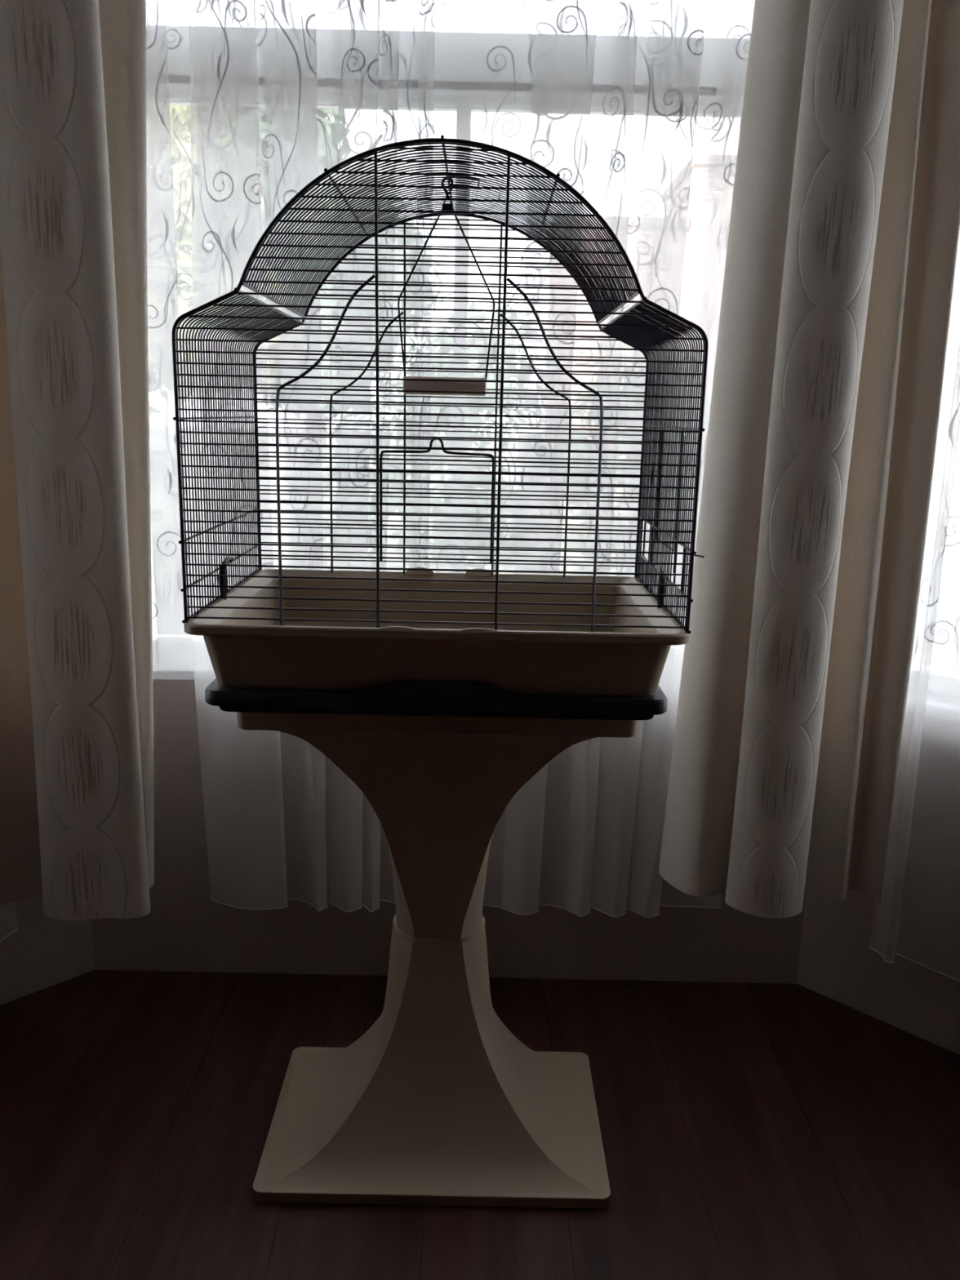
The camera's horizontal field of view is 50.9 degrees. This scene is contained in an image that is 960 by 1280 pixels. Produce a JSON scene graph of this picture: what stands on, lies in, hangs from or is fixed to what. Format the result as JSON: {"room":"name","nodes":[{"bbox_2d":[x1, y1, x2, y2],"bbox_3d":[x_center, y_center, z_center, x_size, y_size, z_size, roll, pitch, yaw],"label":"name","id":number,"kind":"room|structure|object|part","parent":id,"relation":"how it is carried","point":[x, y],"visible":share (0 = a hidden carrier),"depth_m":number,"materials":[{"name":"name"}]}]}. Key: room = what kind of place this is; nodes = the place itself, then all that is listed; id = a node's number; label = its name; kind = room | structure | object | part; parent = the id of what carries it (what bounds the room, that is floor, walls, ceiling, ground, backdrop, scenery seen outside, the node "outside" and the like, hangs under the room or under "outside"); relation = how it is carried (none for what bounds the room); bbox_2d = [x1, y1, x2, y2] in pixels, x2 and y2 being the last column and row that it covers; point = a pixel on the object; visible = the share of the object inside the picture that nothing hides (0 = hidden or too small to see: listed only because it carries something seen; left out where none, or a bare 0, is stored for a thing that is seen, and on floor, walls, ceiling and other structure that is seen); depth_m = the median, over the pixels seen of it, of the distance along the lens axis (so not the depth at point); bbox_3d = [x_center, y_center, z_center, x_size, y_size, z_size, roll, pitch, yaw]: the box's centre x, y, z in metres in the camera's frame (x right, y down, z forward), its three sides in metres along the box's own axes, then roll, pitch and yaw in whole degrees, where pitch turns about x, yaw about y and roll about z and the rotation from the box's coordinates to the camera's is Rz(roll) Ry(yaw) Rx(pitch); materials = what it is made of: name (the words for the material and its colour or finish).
{"room":"living room","nodes":[
{"label":"living room","id":0,"kind":"room"},
{"bbox_2d":[0,897,94,1004],"bbox_3d":[-1.246,-0.457,1.239,1.360,2.510,0.160,-11,18,-44],"label":"wall","id":1,"kind":"structure","parent":0,"point":[45,952],"depth_m":1.83,"materials":[{"name":"paint"}]},
{"bbox_2d":[91,680,806,983],"bbox_3d":[-0.040,-0.542,1.734,1.456,2.510,0.160,1,13,0],"label":"wall","id":2,"kind":"structure","parent":0,"point":[184,930],"depth_m":1.90,"materials":[{"name":"paint"}]},
{"bbox_2d":[152,41,641,681],"bbox_3d":[-0.036,-0.718,1.694,1.230,1.610,0.160,1,13,0],"label":"window","id":3,"kind":"structure","parent":2,"relation":"in","point":[157,676],"depth_m":1.79,"materials":[{"name":"clear glass"}]},
{"bbox_3d":[-0.053,0.056,1.869,1.230,0.022,0.160,1,13,0],"label":"sill","id":4,"kind":"part","parent":3,"relation":"part of","materials":[{"name":"white paint"}]},
{"bbox_2d":[0,969,959,1279],"bbox_3d":[-0.070,1.199,-0.422,5.400,0.060,4.812,1,13,0],"label":"floor","id":5,"kind":"structure","parent":0,"point":[749,1131],"depth_m":1.49,"materials":[{"name":"laminate"}]},
{"bbox_2d":[204,678,667,1208],"bbox_3d":[-0.058,0.368,1.435,0.540,0.745,0.402,1,13,0],"label":"stand","id":6,"kind":"object","parent":5,"relation":"on","point":[437,1103],"visible":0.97,"depth_m":1.38,"materials":[{"name":"beige plastic"}]},
{"bbox_3d":[-0.051,0.064,1.367,0.488,0.032,0.318,1,13,0],"label":"plate","id":7,"kind":"part","parent":6,"relation":"part of","materials":[{"name":"beige plastic"}]},
{"bbox_2d":[171,134,708,696],"bbox_3d":[-0.036,-0.270,1.291,0.594,0.594,0.423,1,13,0],"label":"cage","id":8,"kind":"object","parent":6,"relation":"on","point":[271,628],"visible":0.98,"depth_m":1.16,"materials":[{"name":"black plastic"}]},
{"bbox_3d":[-0.330,-0.284,1.288,0.004,0.004,0.404,1,13,0],"label":"cross rod","id":9,"kind":"part","parent":8,"relation":"part of","materials":[{"name":"metal"}]},
{"bbox_3d":[-0.333,-0.153,1.317,0.004,0.004,0.404,1,13,0],"label":"cross rod","id":10,"kind":"part","parent":8,"relation":"part of","materials":[{"name":"metal"}]},
{"bbox_3d":[-0.334,-0.100,1.329,0.004,0.004,0.404,1,13,0],"label":"cross rod","id":11,"kind":"part","parent":8,"relation":"part of","materials":[{"name":"metal"}]},
{"bbox_3d":[-0.335,-0.065,1.337,0.004,0.004,0.404,1,13,0],"label":"cross rod","id":12,"kind":"part","parent":8,"relation":"part of","materials":[{"name":"metal"}]},
{"bbox_3d":[-0.257,-0.413,1.258,0.004,0.004,0.404,1,13,0],"label":"cross rod","id":13,"kind":"part","parent":8,"relation":"part of","materials":[{"name":"metal"}]},
{"bbox_3d":[-0.251,-0.420,1.257,0.004,0.004,0.404,1,13,0],"label":"cross rod","id":14,"kind":"part","parent":8,"relation":"part of","materials":[{"name":"metal"}]},
{"bbox_3d":[-0.158,-0.527,1.233,0.004,0.004,0.404,1,13,0],"label":"cross rod","id":15,"kind":"part","parent":8,"relation":"part of","materials":[{"name":"metal"}]},
{"bbox_2d":[183,555,688,696],"bbox_3d":[-0.049,-0.043,1.342,0.577,0.128,0.423,1,13,0],"label":"tray","id":16,"kind":"object","parent":8,"relation":"attached to","point":[271,628],"depth_m":1.17,"materials":[{"name":"beige plastic"}]},
{"bbox_3d":[-0.048,-0.155,1.121,0.127,0.140,0.003,1,13,0],"label":"door","id":17,"kind":"part","parent":8,"relation":"part of","materials":[{"name":"metal"}]},
{"bbox_2d":[397,177,494,395],"bbox_3d":[-0.042,-0.435,1.250,0.122,0.256,0.026,1,13,0],"label":"swing","id":18,"kind":"object","parent":8,"relation":"hanging from","point":[407,384],"visible":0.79,"depth_m":1.27,"materials":[{"name":"metal"}]},
{"bbox_3d":[-0.038,-0.558,1.226,0.004,0.004,0.404,1,13,0],"label":"cross rod","id":19,"kind":"part","parent":8,"relation":"part of","materials":[{"name":"metal"}]},
{"bbox_3d":[-0.043,-0.351,1.475,0.574,0.514,0.004,1,13,0],"label":"frame","id":20,"kind":"part","parent":8,"relation":"part of","materials":[{"name":"metal"}]},
{"bbox_3d":[0.081,-0.522,1.233,0.004,0.004,0.404,1,13,0],"label":"cross rod","id":21,"kind":"part","parent":8,"relation":"part of","materials":[{"name":"metal"}]},
{"bbox_3d":[0.168,-0.411,1.258,0.004,0.004,0.404,1,13,0],"label":"cross rod","id":22,"kind":"part","parent":8,"relation":"part of","materials":[{"name":"metal"}]},
{"bbox_3d":[0.174,-0.404,1.260,0.004,0.004,0.404,1,13,0],"label":"cross rod","id":23,"kind":"part","parent":8,"relation":"part of","materials":[{"name":"metal"}]},
{"bbox_3d":[0.237,-0.053,1.339,0.004,0.004,0.404,1,13,0],"label":"cross rod","id":24,"kind":"part","parent":8,"relation":"part of","materials":[{"name":"metal"}]},
{"bbox_3d":[0.238,-0.088,1.331,0.004,0.004,0.404,1,13,0],"label":"cross rod","id":25,"kind":"part","parent":8,"relation":"part of","materials":[{"name":"metal"}]},
{"bbox_3d":[0.242,-0.195,1.298,0.003,0.146,0.137,1,13,0],"label":"door","id":26,"kind":"part","parent":8,"relation":"part of","materials":[{"name":"metal"}]},
{"bbox_3d":[0.239,-0.141,1.319,0.004,0.004,0.404,1,13,0],"label":"cross rod","id":27,"kind":"part","parent":8,"relation":"part of","materials":[{"name":"metal"}]},
{"bbox_3d":[0.242,-0.272,1.289,0.004,0.004,0.404,1,13,0],"label":"cross rod","id":28,"kind":"part","parent":8,"relation":"part of","materials":[{"name":"metal"}]},
{"bbox_3d":[0.242,-0.164,1.228,0.004,0.166,0.003,1,13,0],"label":"hinge rod","id":29,"kind":"part","parent":8,"relation":"part of","materials":[{"name":"metal"}]},
{"bbox_2d":[796,789,959,1055],"bbox_3d":[1.165,-0.407,1.245,0.160,2.510,1.360,-11,18,-44],"label":"wall","id":30,"kind":"structure","parent":0,"point":[837,962],"depth_m":1.81,"materials":[{"name":"paint"}]},
{"bbox_3d":[-0.017,-1.278,-0.980,5.720,0.120,5.132,1,13,0],"label":"ceiling","id":31,"kind":"structure","parent":0,"visible":0},
{"bbox_2d":[146,0,195,672],"bbox_3d":[-0.531,-0.825,1.565,0.245,1.804,0.021,1,13,0],"label":"window","id":32,"kind":"structure","parent":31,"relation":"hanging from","point":[168,150],"depth_m":1.62,"materials":[{"name":"glass"}]},
{"bbox_3d":[-0.066,-1.608,0.843,3.276,0.024,0.933,1,13,0],"label":"trim","id":33,"kind":"structure","parent":31,"relation":"attached to","visible":0},
{"bbox_2d":[0,902,17,941],"bbox_3d":[-1.214,-0.500,1.040,0.041,2.236,1.270,13,18,43],"label":"sheer curtain","id":34,"kind":"object","parent":33,"relation":"hanging from","point":[8,920],"visible":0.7,"depth_m":1.71,"materials":[{"name":"white fabric"}]},
{"bbox_2d":[188,0,755,918],"bbox_3d":[-0.009,-0.601,1.573,0.941,2.223,0.050,1,13,0],"label":"sheer curtain","id":35,"kind":"object","parent":33,"relation":"hanging from","point":[267,120],"visible":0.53,"depth_m":1.58,"materials":[{"name":"white fabric"}]},
{"bbox_2d":[191,0,752,610],"bbox_3d":[0.009,-0.828,1.521,0.911,1.732,0.047,1,13,0],"label":"print","id":36,"kind":"object","parent":35,"relation":"attached to","point":[268,120],"depth_m":1.55},
{"bbox_2d":[869,228,959,982],"bbox_3d":[1.137,-0.452,1.048,0.040,2.236,1.270,-11,18,-44],"label":"sheer curtain","id":37,"kind":"object","parent":33,"relation":"hanging from","point":[922,874],"visible":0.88,"depth_m":1.61,"materials":[{"name":"white fabric"}]},
{"bbox_2d":[911,408,959,675],"bbox_3d":[1.146,-0.689,0.991,0.038,1.726,1.254,-11,18,-44],"label":"print","id":38,"kind":"object","parent":37,"relation":"attached to","point":[936,643],"depth_m":1.56},
{"bbox_3d":[-0.143,-1.589,0.750,3.276,0.024,0.901,1,13,0],"label":"trim","id":39,"kind":"structure","parent":31,"relation":"attached to","visible":0},
{"bbox_2d":[0,0,154,920],"bbox_3d":[-0.693,-0.605,1.375,0.516,2.157,0.153,-7,15,-31],"label":"drape","id":40,"kind":"object","parent":39,"relation":"hanging from","point":[77,814],"visible":1,"depth_m":1.49,"materials":[{"name":"white fabric"}]},
{"bbox_2d":[658,0,959,918],"bbox_3d":[0.506,-0.616,1.445,0.354,2.117,0.194,1,13,0],"label":"drape","id":41,"kind":"object","parent":39,"relation":"hanging from","point":[844,227],"visible":0.99,"depth_m":1.48,"materials":[{"name":"white fabric"}]}
]}

